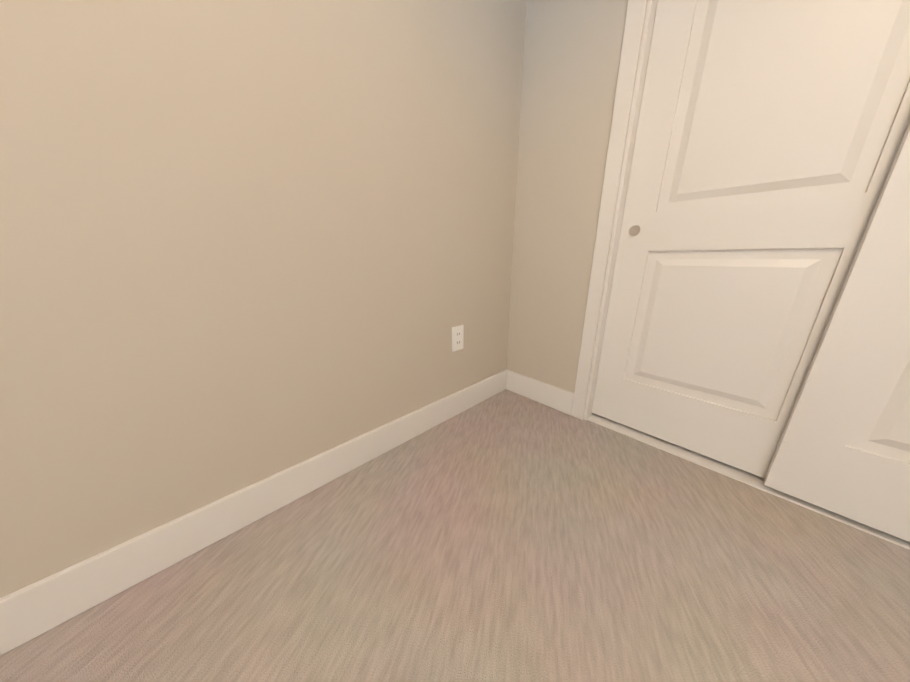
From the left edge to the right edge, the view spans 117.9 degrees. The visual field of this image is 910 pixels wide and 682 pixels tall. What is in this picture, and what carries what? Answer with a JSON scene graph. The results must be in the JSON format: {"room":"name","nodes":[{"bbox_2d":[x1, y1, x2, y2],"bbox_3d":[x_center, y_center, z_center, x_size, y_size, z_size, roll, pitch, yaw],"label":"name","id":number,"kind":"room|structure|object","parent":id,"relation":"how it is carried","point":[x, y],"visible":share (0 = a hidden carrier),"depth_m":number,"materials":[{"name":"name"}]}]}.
{"room":"empty bedroom","nodes":[
{"label":"empty bedroom","id":0,"kind":"room"},
{"bbox_2d":[0,0,526,597],"bbox_3d":[-0.843,-0.738,0.270,3.240,2.740,0.120,-16,23,-41],"label":"wall","id":1,"kind":"structure","parent":0,"point":[244,244],"depth_m":0.65,"materials":[{"name":"paint"}]},
{"bbox_2d":[0,369,507,655],"bbox_3d":[-0.790,0.529,0.610,3.000,0.118,0.017,-16,23,-41],"label":"baseboard","id":2,"kind":"structure","parent":1,"relation":"attached to","point":[35,609],"depth_m":0.71,"materials":[{"name":"white wood"}]},
{"bbox_2d":[452,325,463,351],"bbox_3d":[0.013,-0.012,1.243,0.070,0.114,0.007,-16,23,-41],"label":"outlet","id":3,"kind":"object","parent":1,"relation":"attached to","point":[457,337],"visible":1,"depth_m":1.24,"materials":[{"name":"white plastic"}]},
{"bbox_2d":[0,389,909,681],"bbox_3d":[0.113,0.925,-0.320,3.175,0.100,2.956,-16,23,-41],"label":"floor","id":4,"kind":"structure","parent":0,"point":[506,535],"depth_m":0.65,"materials":[{"name":"carpet"}]},
{"bbox_2d":[506,0,647,392],"bbox_3d":[1.265,-0.759,0.303,0.120,2.740,2.716,-16,23,-41],"label":"wall","id":5,"kind":"structure","parent":0,"point":[572,55],"depth_m":1.15,"materials":[{"name":"paint"}]},
{"bbox_2d":[508,370,573,414],"bbox_3d":[0.439,0.265,1.442,0.014,0.118,0.370,-16,23,-41],"label":"baseboard","id":6,"kind":"structure","parent":5,"relation":"attached to","point":[557,398],"depth_m":1.42,"materials":[{"name":"white wood"}]},
{"bbox_2d":[571,0,909,549],"bbox_3d":[1.046,-0.579,0.589,0.139,2.228,1.294,-16,23,-41],"label":"trim","id":7,"kind":"structure","parent":5,"relation":"attached to","point":[635,50],"depth_m":1.01,"materials":[{"name":"white wood"}]},
{"bbox_2d":[592,0,909,477],"bbox_3d":[0.882,-0.603,0.786,0.040,2.116,0.648,-16,23,-41],"label":"closet door","id":8,"kind":"structure","parent":5,"relation":"in","point":[769,136],"depth_m":0.84,"materials":[{"name":"white wood"}]},
{"bbox_2d":[764,122,909,541],"bbox_3d":[1.238,-0.475,0.366,0.040,2.116,0.648,-16,23,-41],"label":"closet door","id":9,"kind":"structure","parent":5,"relation":"in","point":[843,448],"depth_m":0.72,"materials":[{"name":"white wood"}]}
]}

